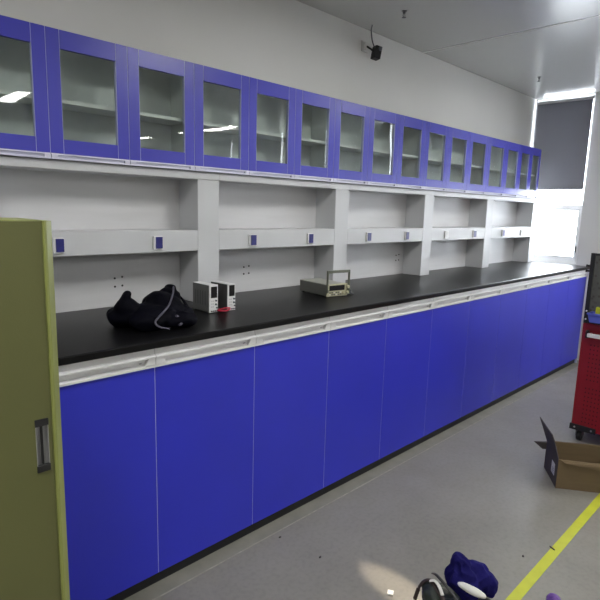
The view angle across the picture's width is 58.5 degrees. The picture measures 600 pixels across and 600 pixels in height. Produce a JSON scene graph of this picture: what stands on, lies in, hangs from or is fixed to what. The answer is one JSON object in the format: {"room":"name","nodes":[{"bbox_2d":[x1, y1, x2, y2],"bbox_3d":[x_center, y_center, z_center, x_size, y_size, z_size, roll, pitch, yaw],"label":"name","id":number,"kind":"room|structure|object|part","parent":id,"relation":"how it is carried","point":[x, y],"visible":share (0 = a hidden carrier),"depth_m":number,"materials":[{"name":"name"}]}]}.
{"room":"laboratory","nodes":[
{"label":"laboratory","id":0,"kind":"room"},
{"bbox_2d":[0,0,536,146],"bbox_3d":[-0.840,-0.289,2.328,0.120,2.420,8.541,11,13,44],"label":"wall","id":1,"kind":"structure","parent":0,"point":[290,43],"depth_m":2.88,"materials":[{"name":"white paint"}]},
{"bbox_2d":[0,15,194,170],"bbox_3d":[-0.830,-0.744,2.027,0.182,0.441,0.906,11,13,44],"label":"upper cabinet","id":2,"kind":"object","parent":1,"relation":"attached to","point":[65,96],"visible":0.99,"depth_m":2.06,"materials":[{"name":"blue metal"}]},
{"bbox_3d":[-0.988,-0.714,1.761,0.016,0.419,0.302,11,13,44],"label":"door","id":3,"kind":"part","parent":2,"relation":"part of","materials":[{"name":"blue"}]},
{"bbox_3d":[-0.992,-0.496,1.795,0.023,0.021,0.300,11,13,44],"label":"handle rail","id":4,"kind":"part","parent":2,"relation":"part of","materials":[{"name":"silver metal"}]},
{"bbox_3d":[-0.776,-0.744,1.973,0.016,0.419,0.302,11,13,44],"label":"door","id":5,"kind":"part","parent":2,"relation":"part of","materials":[{"name":"blue"}]},
{"bbox_3d":[-0.779,-0.526,2.007,0.023,0.021,0.300,11,13,44],"label":"handle rail","id":6,"kind":"part","parent":2,"relation":"part of","materials":[{"name":"silver metal"}]},
{"bbox_2d":[0,89,182,124],"bbox_3d":[-0.840,-0.734,2.039,0.137,0.013,0.885,11,13,44],"label":"shelf","id":7,"kind":"object","parent":2,"relation":"attached to","point":[7,98],"depth_m":2.06,"materials":[{"name":"white plastic"}]},
{"bbox_3d":[-0.563,-0.774,2.185,0.016,0.419,0.302,11,13,44],"label":"door","id":8,"kind":"part","parent":2,"relation":"part of","materials":[{"name":"blue"}]},
{"bbox_3d":[-0.566,-0.556,2.219,0.023,0.021,0.300,11,13,44],"label":"handle rail","id":9,"kind":"part","parent":2,"relation":"part of","materials":[{"name":"silver metal"}]},
{"bbox_2d":[193,63,335,181],"bbox_3d":[-0.191,-0.834,2.663,0.182,0.441,0.906,11,13,44],"label":"upper cabinet","id":10,"kind":"object","parent":1,"relation":"attached to","point":[244,125],"visible":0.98,"depth_m":2.63,"materials":[{"name":"blue metal"}]},
{"bbox_3d":[-0.350,-0.804,2.397,0.016,0.419,0.302,11,13,44],"label":"door","id":11,"kind":"part","parent":10,"relation":"part of","materials":[{"name":"blue"}]},
{"bbox_3d":[-0.353,-0.587,2.431,0.023,0.021,0.300,11,13,44],"label":"handle rail","id":12,"kind":"part","parent":10,"relation":"part of","materials":[{"name":"silver metal"}]},
{"bbox_2d":[204,122,325,145],"bbox_3d":[-0.202,-0.824,2.675,0.137,0.013,0.885,11,13,44],"label":"shelf","id":13,"kind":"object","parent":10,"relation":"attached to","point":[211,129],"depth_m":2.65,"materials":[{"name":"white plastic"}]},
{"bbox_3d":[-0.137,-0.835,2.608,0.016,0.419,0.302,11,13,44],"label":"door","id":14,"kind":"part","parent":10,"relation":"part of","materials":[{"name":"blue"}]},
{"bbox_3d":[-0.141,-0.617,2.643,0.023,0.021,0.300,11,13,44],"label":"handle rail","id":15,"kind":"part","parent":10,"relation":"part of","materials":[{"name":"silver metal"}]},
{"bbox_3d":[0.072,-0.647,2.855,0.023,0.021,0.300,11,13,44],"label":"handle rail","id":16,"kind":"part","parent":10,"relation":"part of","materials":[{"name":"silver metal"}]},
{"bbox_3d":[0.076,-0.865,2.820,0.016,0.419,0.302,11,13,44],"label":"door","id":17,"kind":"part","parent":10,"relation":"part of","materials":[{"name":"blue"}]},
{"bbox_2d":[361,25,381,60],"bbox_3d":[0.439,-1.545,3.231,0.098,0.179,0.112,11,13,44],"label":"security camera","id":18,"kind":"object","parent":1,"relation":"attached to","point":[376,50],"visible":1,"depth_m":3.23,"materials":[{"name":"black plastic"}]},
{"bbox_2d":[329,99,426,189],"bbox_3d":[0.447,-0.924,3.299,0.182,0.441,0.906,11,13,44],"label":"upper cabinet","id":19,"kind":"object","parent":1,"relation":"attached to","point":[373,146],"visible":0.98,"depth_m":3.31,"materials":[{"name":"blue metal"}]},
{"bbox_3d":[0.285,-0.677,3.067,0.023,0.021,0.300,11,13,44],"label":"handle rail","id":20,"kind":"part","parent":19,"relation":"part of","materials":[{"name":"silver metal"}]},
{"bbox_3d":[0.289,-0.895,3.032,0.016,0.419,0.302,11,13,44],"label":"door","id":21,"kind":"part","parent":19,"relation":"part of","materials":[{"name":"blue"}]},
{"bbox_2d":[340,144,417,158],"bbox_3d":[0.437,-0.915,3.311,0.137,0.013,0.885,11,13,44],"label":"shelf","id":22,"kind":"object","parent":19,"relation":"attached to","point":[349,150],"depth_m":3.31,"materials":[{"name":"white plastic"}]},
{"bbox_3d":[0.498,-0.707,3.279,0.023,0.021,0.300,11,13,44],"label":"handle rail","id":23,"kind":"part","parent":19,"relation":"part of","materials":[{"name":"silver metal"}]},
{"bbox_3d":[0.502,-0.925,3.244,0.016,0.419,0.302,11,13,44],"label":"door","id":24,"kind":"part","parent":19,"relation":"part of","materials":[{"name":"blue metal"}]},
{"bbox_3d":[0.711,-0.737,3.491,0.023,0.021,0.300,11,13,44],"label":"handle rail","id":25,"kind":"part","parent":19,"relation":"part of","materials":[{"name":"silver metal"}]},
{"bbox_3d":[0.715,-0.955,3.456,0.016,0.419,0.302,11,13,44],"label":"door","id":26,"kind":"part","parent":19,"relation":"part of","materials":[{"name":"blue"}]},
{"bbox_2d":[420,121,489,194],"bbox_3d":[1.086,-1.015,3.935,0.182,0.441,0.906,11,13,44],"label":"upper cabinet","id":27,"kind":"object","parent":1,"relation":"attached to","point":[455,160],"visible":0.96,"depth_m":3.97,"materials":[{"name":"blue metal"}]},
{"bbox_3d":[0.924,-0.767,3.703,0.023,0.021,0.300,11,13,44],"label":"handle rail","id":28,"kind":"part","parent":27,"relation":"part of","materials":[{"name":"silver metal"}]},
{"bbox_3d":[0.927,-0.985,3.668,0.016,0.419,0.302,11,13,44],"label":"door","id":29,"kind":"part","parent":27,"relation":"part of","materials":[{"name":"blue"}]},
{"bbox_2d":[428,158,481,168],"bbox_3d":[1.075,-1.005,3.947,0.137,0.013,0.885,11,13,44],"label":"shelf","id":30,"kind":"object","parent":27,"relation":"attached to","point":[434,163],"depth_m":3.97,"materials":[{"name":"white plastic"}]},
{"bbox_3d":[1.137,-0.798,3.915,0.023,0.021,0.300,11,13,44],"label":"handle rail","id":31,"kind":"part","parent":27,"relation":"part of","materials":[{"name":"silver metal"}]},
{"bbox_3d":[1.140,-1.015,3.880,0.016,0.419,0.302,11,13,44],"label":"door","id":32,"kind":"part","parent":27,"relation":"part of","materials":[{"name":"blue"}]},
{"bbox_3d":[1.350,-0.828,4.127,0.023,0.021,0.300,11,13,44],"label":"handle rail","id":33,"kind":"part","parent":27,"relation":"part of","materials":[{"name":"white metal"}]},
{"bbox_3d":[1.353,-1.046,4.092,0.016,0.419,0.302,11,13,44],"label":"door","id":34,"kind":"part","parent":27,"relation":"part of","materials":[{"name":"blue"}]},
{"bbox_2d":[485,137,540,198],"bbox_3d":[1.771,-1.112,4.617,0.182,0.441,1.037,11,13,44],"label":"upper cabinet","id":35,"kind":"object","parent":1,"relation":"attached to","point":[513,169],"visible":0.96,"depth_m":4.65,"materials":[{"name":"blue laminate"}]},
{"bbox_3d":[1.568,-0.859,4.344,0.023,0.021,0.316,11,13,44],"label":"handle rail","id":36,"kind":"part","parent":35,"relation":"part of","materials":[{"name":"white metal"}]},
{"bbox_3d":[1.572,-1.077,4.310,0.016,0.419,0.318,11,13,44],"label":"door","id":37,"kind":"part","parent":35,"relation":"part of","materials":[{"name":"blue"}]},
{"bbox_3d":[1.778,-0.888,4.553,0.023,0.021,0.274,11,13,44],"label":"handle rail","id":38,"kind":"part","parent":35,"relation":"part of","materials":[{"name":"white metal"}]},
{"bbox_3d":[1.781,-1.106,4.518,0.016,0.419,0.276,11,13,44],"label":"door","id":39,"kind":"part","parent":35,"relation":"part of","materials":[{"name":"blue"}]},
{"bbox_2d":[490,168,534,176],"bbox_3d":[1.760,-1.102,4.628,0.137,0.013,1.016,11,13,44],"label":"shelf","id":40,"kind":"object","parent":35,"relation":"attached to","point":[495,172],"depth_m":4.67,"materials":[{"name":"white plastic"}]},
{"bbox_3d":[1.959,-1.131,4.695,0.016,0.419,0.228,11,13,44],"label":"door","id":41,"kind":"part","parent":35,"relation":"part of","materials":[{"name":"blue"}]},
{"bbox_3d":[2.115,-1.153,4.851,0.016,0.419,0.215,11,13,44],"label":"door","id":42,"kind":"part","parent":35,"relation":"part of","materials":[{"name":"blue"}]},
{"bbox_2d":[155,367,599,599],"bbox_3d":[1.860,1.456,0.078,7.900,0.120,8.841,11,13,44],"label":"floor","id":43,"kind":"structure","parent":0,"point":[485,493],"depth_m":2.29,"materials":[{"name":"grey concrete"}]},
{"bbox_2d":[0,218,69,599],"bbox_3d":[-0.869,0.527,0.856,0.201,1.303,0.912,11,13,44],"label":"cabinet","id":44,"kind":"object","parent":43,"relation":"on","point":[33,530],"visible":1,"depth_m":1.02,"materials":[{"name":"green metal"}]},
{"bbox_3d":[-0.500,0.237,1.037,0.007,0.014,0.025,11,13,44],"label":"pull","id":45,"kind":"part","parent":44,"relation":"part of","materials":[{"name":"black plastic"}]},
{"bbox_3d":[-0.505,0.282,1.049,0.013,0.104,0.024,11,13,44],"label":"recessed pull","id":46,"kind":"part","parent":44,"relation":"part of","materials":[{"name":"silver metal"}]},
{"bbox_3d":[-0.503,0.329,1.053,0.007,0.014,0.025,11,13,44],"label":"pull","id":47,"kind":"part","parent":44,"relation":"part of","materials":[{"name":"black plastic"}]},
{"bbox_2d":[58,349,157,599],"bbox_3d":[-1.011,0.589,1.744,0.627,0.872,0.869,11,13,44],"label":"base cabinet","id":48,"kind":"object","parent":43,"relation":"on","point":[108,417],"visible":0.43,"depth_m":1.72,"materials":[{"name":"blue metal"}]},
{"bbox_3d":[-0.636,0.211,1.622,0.030,0.065,0.432,11,13,44],"label":"handle rail","id":49,"kind":"part","parent":48,"relation":"part of","materials":[{"name":"metal"}]},
{"bbox_2d":[154,317,331,581],"bbox_3d":[-0.399,0.502,2.354,0.627,0.872,0.869,11,13,44],"label":"base cabinet","id":50,"kind":"object","parent":43,"relation":"on","point":[241,417],"visible":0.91,"depth_m":2.08,"materials":[{"name":"blue metal"}]},
{"bbox_3d":[-0.345,0.574,2.001,0.016,0.756,0.434,11,13,44],"label":"door","id":51,"kind":"part","parent":50,"relation":"part of","materials":[{"name":"blue laminate"}]},
{"bbox_3d":[-0.330,0.167,1.927,0.030,0.065,0.432,11,13,44],"label":"handle rail","id":52,"kind":"part","parent":50,"relation":"part of","materials":[{"name":"metal"}]},
{"bbox_3d":[-0.039,0.530,2.305,0.016,0.756,0.434,11,13,44],"label":"door","id":53,"kind":"part","parent":50,"relation":"part of","materials":[{"name":"blue laminate"}]},
{"bbox_3d":[-0.023,0.124,2.232,0.030,0.065,0.432,11,13,44],"label":"handle rail","id":54,"kind":"part","parent":50,"relation":"part of","materials":[{"name":"metal"}]},
{"bbox_2d":[124,360,578,599],"bbox_3d":[-0.578,0.960,2.242,0.674,0.001,8.541,11,13,44],"label":"trim","id":55,"kind":"structure","parent":43,"relation":"on","point":[188,572],"depth_m":2.44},
{"bbox_2d":[320,298,434,495],"bbox_3d":[0.214,0.416,2.964,0.627,0.872,0.869,11,13,44],"label":"base cabinet","id":56,"kind":"object","parent":43,"relation":"on","point":[378,358],"visible":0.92,"depth_m":2.70,"materials":[{"name":"blue metal"}]},
{"bbox_3d":[0.267,0.487,2.610,0.016,0.756,0.434,11,13,44],"label":"door","id":57,"kind":"part","parent":56,"relation":"part of","materials":[{"name":"blue laminate"}]},
{"bbox_3d":[0.283,0.081,2.537,0.030,0.065,0.432,11,13,44],"label":"handle rail","id":58,"kind":"part","parent":56,"relation":"part of","materials":[{"name":"metal"}]},
{"bbox_3d":[0.574,0.443,2.915,0.016,0.756,0.434,11,13,44],"label":"door","id":59,"kind":"part","parent":56,"relation":"part of","materials":[{"name":"blue laminate"}]},
{"bbox_3d":[0.589,0.037,2.842,0.030,0.065,0.432,11,13,44],"label":"handle rail","id":60,"kind":"part","parent":56,"relation":"part of","materials":[{"name":"metal"}]},
{"bbox_2d":[387,589,393,595],"bbox_3d":[0.322,1.040,1.907,0.021,0.004,0.026,4,10,16],"label":"paper scrap","id":61,"kind":"object","parent":43,"relation":"on","point":[390,592],"visible":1,"depth_m":1.91,"materials":[{"name":"white paper"}]},
{"bbox_2d":[413,572,490,599],"bbox_3d":[0.514,0.994,1.786,0.235,0.145,0.253,11,13,44],"label":"tool bag","id":62,"kind":"object","parent":43,"relation":"on","point":[431,589],"visible":0.77,"depth_m":1.77,"materials":[{"name":"black fabric"}]},
{"bbox_3d":[0.484,0.956,1.744,0.021,0.059,0.190,-2,10,-23],"label":"carry handle","id":63,"kind":"part","parent":62,"relation":"part of","materials":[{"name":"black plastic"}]},
{"bbox_2d":[444,551,497,599],"bbox_3d":[0.573,0.934,1.805,0.157,0.136,0.154,11,13,44],"label":"cloth","id":64,"kind":"object","parent":62,"relation":"on","point":[477,574],"visible":0.89,"depth_m":1.78,"materials":[{"name":"blue fabric"}]},
{"bbox_2d":[458,582,485,598],"bbox_3d":[0.553,0.936,1.731,0.098,0.024,0.031,11,13,44],"label":"wrapper","id":65,"kind":"object","parent":64,"relation":"on","point":[468,588],"visible":1,"depth_m":1.72,"materials":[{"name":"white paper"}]},
{"bbox_2d":[421,285,503,442],"bbox_3d":[0.826,0.329,3.574,0.627,0.872,0.869,11,13,44],"label":"base cabinet","id":66,"kind":"object","parent":43,"relation":"on","point":[464,327],"visible":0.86,"depth_m":3.32,"materials":[{"name":"blue metal"}]},
{"bbox_3d":[0.880,0.400,3.220,0.016,0.756,0.434,11,13,44],"label":"door","id":67,"kind":"part","parent":66,"relation":"part of","materials":[{"name":"blue laminate"}]},
{"bbox_3d":[0.895,-0.006,3.147,0.030,0.065,0.432,11,13,44],"label":"handle rail","id":68,"kind":"part","parent":66,"relation":"part of","materials":[{"name":"metal"}]},
{"bbox_3d":[1.186,0.357,3.525,0.016,0.756,0.434,11,13,44],"label":"door","id":69,"kind":"part","parent":66,"relation":"part of","materials":[{"name":"blue laminate"}]},
{"bbox_3d":[1.202,-0.050,3.452,0.030,0.065,0.432,11,13,44],"label":"handle rail","id":70,"kind":"part","parent":66,"relation":"part of","materials":[{"name":"metal"}]},
{"bbox_2d":[489,276,551,406],"bbox_3d":[1.438,0.242,4.183,0.627,0.872,0.869,11,13,44],"label":"base cabinet","id":71,"kind":"object","parent":43,"relation":"on","point":[524,304],"visible":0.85,"depth_m":3.94,"materials":[{"name":"blue metal"}]},
{"bbox_3d":[1.492,0.313,3.830,0.016,0.756,0.434,11,13,44],"label":"door","id":72,"kind":"part","parent":71,"relation":"part of","materials":[{"name":"blue laminate"}]},
{"bbox_3d":[1.508,-0.093,3.757,0.030,0.065,0.432,11,13,44],"label":"handle rail","id":73,"kind":"part","parent":71,"relation":"part of","materials":[{"name":"metal"}]},
{"bbox_3d":[1.798,0.270,4.135,0.016,0.756,0.434,11,13,44],"label":"door","id":74,"kind":"part","parent":71,"relation":"part of","materials":[{"name":"blue laminate"}]},
{"bbox_3d":[1.814,-0.136,4.061,0.030,0.065,0.432,11,13,44],"label":"handle rail","id":75,"kind":"part","parent":71,"relation":"part of","materials":[{"name":"metal"}]},
{"bbox_2d":[505,493,599,599],"bbox_3d":[1.597,0.936,2.731,0.038,0.001,4.700,11,13,44],"label":"tape","id":76,"kind":"object","parent":43,"relation":"on","point":[518,593],"visible":1,"depth_m":2.15,"materials":[{"name":"yellow plastic"}]},
{"bbox_2d":[546,593,560,599],"bbox_3d":[0.880,1.042,1.859,0.052,0.043,0.050,11,13,44],"label":"pouch","id":77,"kind":"object","parent":43,"relation":"on","point":[551,596],"visible":1,"depth_m":1.85,"materials":[{"name":"fabric"}]},
{"bbox_2d":[537,270,588,381],"bbox_3d":[2.058,0.155,4.793,0.638,0.872,0.878,11,13,44],"label":"base cabinet","id":78,"kind":"object","parent":43,"relation":"on","point":[566,291],"depth_m":4.56,"materials":[{"name":"blue metal"}]},
{"bbox_3d":[2.105,0.227,4.440,0.016,0.756,0.434,11,13,44],"label":"door","id":79,"kind":"part","parent":78,"relation":"part of","materials":[{"name":"blue laminate"}]},
{"bbox_3d":[2.120,-0.180,4.366,0.030,0.065,0.432,11,13,44],"label":"handle rail","id":80,"kind":"part","parent":78,"relation":"part of","materials":[{"name":"metal"}]},
{"bbox_3d":[2.411,0.183,4.745,0.016,0.756,0.434,11,13,44],"label":"door","id":81,"kind":"part","parent":78,"relation":"part of","materials":[{"name":"blue laminate"}]},
{"bbox_3d":[2.426,-0.223,4.671,0.030,0.065,0.432,11,13,44],"label":"handle rail","id":82,"kind":"part","parent":78,"relation":"part of","materials":[{"name":"metal"}]},
{"bbox_3d":[2.355,0.113,5.088,0.638,0.872,0.038,11,13,44],"label":"end panel","id":83,"kind":"part","parent":78,"relation":"part of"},
{"bbox_2d":[534,417,599,492],"bbox_3d":[1.455,0.784,2.755,0.412,0.284,0.303,3,10,10],"label":"cardboard box","id":84,"kind":"object","parent":43,"relation":"on","point":[570,466],"visible":1,"depth_m":2.69,"materials":[{"name":"brown cardboard"}]},
{"bbox_2d":[569,253,599,439],"bbox_3d":[2.047,0.287,3.242,0.490,1.135,0.768,11,13,44],"label":"trolley","id":85,"kind":"object","parent":43,"relation":"on","point":[586,407],"visible":0.99,"depth_m":3.13,"materials":[{"name":"red metal"}]},
{"bbox_3d":[2.077,-0.073,3.192,0.460,0.407,0.724,11,13,44],"label":"frame","id":86,"kind":"part","parent":85,"relation":"part of","materials":[{"name":"black metal"}]},
{"bbox_2d":[587,311,599,323],"bbox_3d":[1.699,0.104,3.020,0.134,0.055,0.083,11,13,44],"label":"bin","id":87,"kind":"object","parent":85,"relation":"hanging from","point":[593,318],"visible":1,"depth_m":3.02,"materials":[{"name":"blue plastic"}]},
{"bbox_2d":[595,307,599,313],"bbox_3d":[1.699,0.083,3.034,0.045,0.082,0.030,11,13,44],"label":"box","id":88,"kind":"object","parent":87,"relation":"in","point":[597,311],"visible":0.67,"depth_m":3.03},
{"bbox_3d":[1.801,0.226,2.968,0.380,0.023,0.048,11,13,44],"label":"handle","id":89,"kind":"part","parent":85,"relation":"part of","materials":[{"name":"white plastic"}]},
{"bbox_3d":[1.832,-0.062,2.943,0.416,0.332,0.007,11,13,44],"label":"panel","id":90,"kind":"part","parent":85,"relation":"part of","materials":[{"name":"black metal"}]},
{"bbox_2d":[296,0,599,99],"bbox_3d":[1.929,-1.011,-0.557,7.840,0.120,8.781,11,13,44],"label":"ceiling","id":91,"kind":"structure","parent":0,"point":[566,56],"depth_m":3.26,"materials":[{"name":"grey paint"}]},
{"bbox_2d":[423,15,599,52],"bbox_3d":[3.537,-1.179,1.056,7.600,0.002,0.006,11,13,44],"label":"trim","id":92,"kind":"structure","parent":91,"relation":"attached to","point":[598,15],"depth_m":3.23,"materials":[{"name":"white plastic"}]},
{"bbox_2d":[532,92,599,359],"bbox_3d":[4.920,-0.202,2.752,7.720,2.420,0.160,11,13,44],"label":"wall","id":93,"kind":"structure","parent":0,"point":[589,238],"depth_m":4.84,"materials":[{"name":"white paint"}]},
{"bbox_2d":[533,95,594,263],"bbox_3d":[2.436,-1.112,5.054,0.500,1.517,0.138,11,13,44],"label":"window","id":94,"kind":"structure","parent":93,"relation":"in","point":[536,257],"depth_m":5.05,"materials":[{"name":"white"}]},
{"bbox_3d":[2.440,-0.646,5.151,0.448,0.474,0.028,11,13,44],"label":"sash","id":95,"kind":"part","parent":94,"relation":"part of","materials":[{"name":"white"}]},
{"bbox_2d":[533,96,594,189],"bbox_3d":[2.406,-1.431,4.957,0.498,0.805,0.032,11,13,44],"label":"roller blind","id":96,"kind":"object","parent":94,"relation":"attached to","point":[562,129],"visible":0.79,"depth_m":4.93,"materials":[{"name":"grey fabric"}]},
{"bbox_3d":[2.416,-1.817,4.891,0.498,0.022,0.032,11,13,44],"label":"head rail","id":97,"kind":"part","parent":96,"relation":"part of","materials":[{"name":"metal"}]},
{"bbox_3d":[-1.624,0.676,1.134,0.627,0.872,0.869,11,13,44],"label":"base cabinet","id":98,"kind":"object","parent":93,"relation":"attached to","visible":0},
{"bbox_2d":[56,261,589,365],"bbox_3d":[0.226,-0.030,2.902,0.661,0.025,6.100,11,13,44],"label":"countertop","id":99,"kind":"structure","parent":98,"relation":"on","point":[82,335],"depth_m":2.41,"materials":[{"name":"black plastic"}]},
{"bbox_2d":[0,156,218,312],"bbox_3d":[-0.754,-0.249,2.207,0.175,0.586,0.925,11,13,44],"label":"shelf","id":100,"kind":"object","parent":99,"relation":"on","point":[116,229],"visible":0.94,"depth_m":2.24,"materials":[{"name":"white plastic"}]},
{"bbox_2d":[52,238,64,252],"bbox_3d":[-0.886,-0.200,1.967,0.010,0.056,0.040,11,13,44],"label":"socket","id":101,"kind":"object","parent":100,"relation":"attached to","point":[58,244],"depth_m":1.96,"materials":[{"name":"blue plastic"}]},
{"bbox_2d":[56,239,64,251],"bbox_3d":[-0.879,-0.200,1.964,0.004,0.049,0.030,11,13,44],"label":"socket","id":102,"kind":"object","parent":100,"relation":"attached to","point":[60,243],"depth_m":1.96,"materials":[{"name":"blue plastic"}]},
{"bbox_3d":[-0.745,-0.522,2.160,0.154,0.031,0.925,11,13,44],"label":"rail","id":103,"kind":"part","parent":100,"relation":"part of","materials":[{"name":"grey metal"}]},
{"bbox_2d":[153,236,162,249],"bbox_3d":[-0.598,-0.241,2.254,0.010,0.056,0.042,11,13,44],"label":"socket","id":104,"kind":"object","parent":100,"relation":"attached to","point":[157,240],"depth_m":2.25,"materials":[{"name":"blue plastic"}]},
{"bbox_2d":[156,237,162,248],"bbox_3d":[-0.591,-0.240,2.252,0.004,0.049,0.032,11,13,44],"label":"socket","id":105,"kind":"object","parent":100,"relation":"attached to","point":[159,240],"depth_m":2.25,"materials":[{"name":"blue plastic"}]},
{"bbox_2d":[106,284,197,331],"bbox_3d":[-0.522,0.025,1.972,0.267,0.136,0.331,11,13,44],"label":"backpack","id":106,"kind":"object","parent":99,"relation":"on","point":[164,308],"visible":1,"depth_m":1.90,"materials":[{"name":"black fabric"}]},
{"bbox_2d":[193,281,217,312],"bbox_3d":[-0.399,-0.013,2.267,0.042,0.119,0.131,-8,13,-44],"label":"supplies","id":107,"kind":"object","parent":99,"relation":"on","point":[205,295],"visible":1,"depth_m":2.24,"materials":[{"name":"white"}]},
{"bbox_3d":[-0.360,-0.006,2.227,0.042,0.117,0.006,-8,13,-44],"label":"panel","id":108,"kind":"part","parent":107,"relation":"part of","materials":[{"name":"white plastic"}]},
{"bbox_2d":[211,280,235,309],"bbox_3d":[-0.333,-0.019,2.327,0.040,0.116,0.131,-8,13,-44],"label":"supplies","id":109,"kind":"object","parent":99,"relation":"on","point":[226,290],"visible":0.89,"depth_m":2.29,"materials":[{"name":"white"}]},
{"bbox_3d":[-0.294,-0.013,2.287,0.040,0.114,0.006,-8,13,-44],"label":"panel","id":110,"kind":"part","parent":109,"relation":"part of","materials":[{"name":"white plastic"}]},
{"bbox_2d":[217,307,230,311],"bbox_3d":[-0.316,0.039,2.253,0.068,0.017,0.021,-7,13,-40],"label":"lead","id":111,"kind":"object","parent":99,"relation":"on","point":[227,308],"visible":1,"depth_m":2.25,"materials":[{"name":"red rubber"}]},
{"bbox_2d":[219,174,349,292],"bbox_3d":[-0.102,-0.342,2.856,0.175,0.586,0.925,11,13,44],"label":"shelf","id":112,"kind":"object","parent":99,"relation":"on","point":[274,232],"visible":0.84,"depth_m":2.90,"materials":[{"name":"white plastic"}]},
{"bbox_2d":[248,234,255,245],"bbox_3d":[-0.232,-0.292,2.619,0.010,0.056,0.044,11,13,44],"label":"socket","id":113,"kind":"object","parent":112,"relation":"attached to","point":[251,237],"depth_m":2.61,"materials":[{"name":"blue plastic"}]},
{"bbox_2d":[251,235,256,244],"bbox_3d":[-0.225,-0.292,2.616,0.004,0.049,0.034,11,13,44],"label":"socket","id":114,"kind":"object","parent":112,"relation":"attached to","point":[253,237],"depth_m":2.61,"materials":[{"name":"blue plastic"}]},
{"bbox_3d":[-0.160,-0.353,2.913,0.011,0.586,0.925,11,13,44],"label":"panel","id":115,"kind":"part","parent":112,"relation":"part of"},
{"bbox_3d":[-0.093,-0.614,2.809,0.154,0.031,0.925,11,13,44],"label":"rail","id":116,"kind":"part","parent":112,"relation":"part of","materials":[{"name":"grey metal"}]},
{"bbox_2d":[307,233,312,243],"bbox_3d":[0.054,-0.333,2.904,0.010,0.056,0.042,11,13,44],"label":"socket","id":117,"kind":"object","parent":112,"relation":"attached to","point":[309,235],"depth_m":2.89,"materials":[{"name":"blue plastic"}]},
{"bbox_2d":[300,270,349,296],"bbox_3d":[0.126,-0.101,2.813,0.149,0.138,0.249,-5,12,-36],"label":"instrument","id":118,"kind":"object","parent":99,"relation":"on","point":[325,287],"visible":1,"depth_m":2.75,"materials":[{"name":"beige"}]},
{"bbox_3d":[0.188,-0.051,2.734,0.134,0.063,0.008,-5,12,-36],"label":"panel","id":119,"kind":"part","parent":118,"relation":"part of","materials":[{"name":"beige plastic"}]},
{"bbox_3d":[0.195,-0.098,2.718,0.148,0.108,0.012,-5,12,-36],"label":"handle","id":120,"kind":"part","parent":118,"relation":"part of","materials":[{"name":"grey metal"}]},
{"bbox_2d":[346,184,434,279],"bbox_3d":[0.550,-0.434,3.506,0.175,0.586,0.925,11,13,44],"label":"shelf","id":121,"kind":"object","parent":99,"relation":"on","point":[389,232],"visible":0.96,"depth_m":3.61,"materials":[{"name":"white laminate"}]},
{"bbox_3d":[0.492,-0.445,3.562,0.011,0.586,0.925,11,13,44],"label":"panel","id":122,"kind":"part","parent":121,"relation":"part of","materials":[{"name":"white paint"}]},
{"bbox_3d":[0.559,-0.707,3.458,0.154,0.031,0.925,11,13,44],"label":"rail","id":123,"kind":"part","parent":121,"relation":"part of","materials":[{"name":"grey metal"}]},
{"bbox_2d":[429,191,494,269],"bbox_3d":[1.202,-0.526,4.155,0.175,0.586,0.925,11,13,44],"label":"shelf","id":124,"kind":"object","parent":99,"relation":"on","point":[462,222],"visible":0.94,"depth_m":4.30,"materials":[{"name":"grey metal"}]},
{"bbox_3d":[1.144,-0.537,4.212,0.011,0.586,0.925,11,13,44],"label":"panel","id":125,"kind":"part","parent":124,"relation":"part of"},
{"bbox_3d":[1.211,-0.799,4.108,0.154,0.031,0.925,11,13,44],"label":"rail","id":126,"kind":"part","parent":124,"relation":"part of","materials":[{"name":"grey metal"}]},
{"bbox_2d":[489,196,538,263],"bbox_3d":[1.854,-0.619,4.804,0.175,0.586,0.925,11,13,44],"label":"shelf","id":127,"kind":"object","parent":99,"relation":"on","point":[514,220],"visible":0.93,"depth_m":4.98,"materials":[{"name":"grey metal"}]},
{"bbox_3d":[1.796,-0.630,4.861,0.011,0.586,0.925,11,13,44],"label":"panel","id":128,"kind":"part","parent":127,"relation":"part of","materials":[{"name":"white paint"}]},
{"bbox_3d":[1.863,-0.891,4.757,0.154,0.031,0.925,11,13,44],"label":"rail","id":129,"kind":"part","parent":127,"relation":"part of","materials":[{"name":"grey metal"}]}
]}

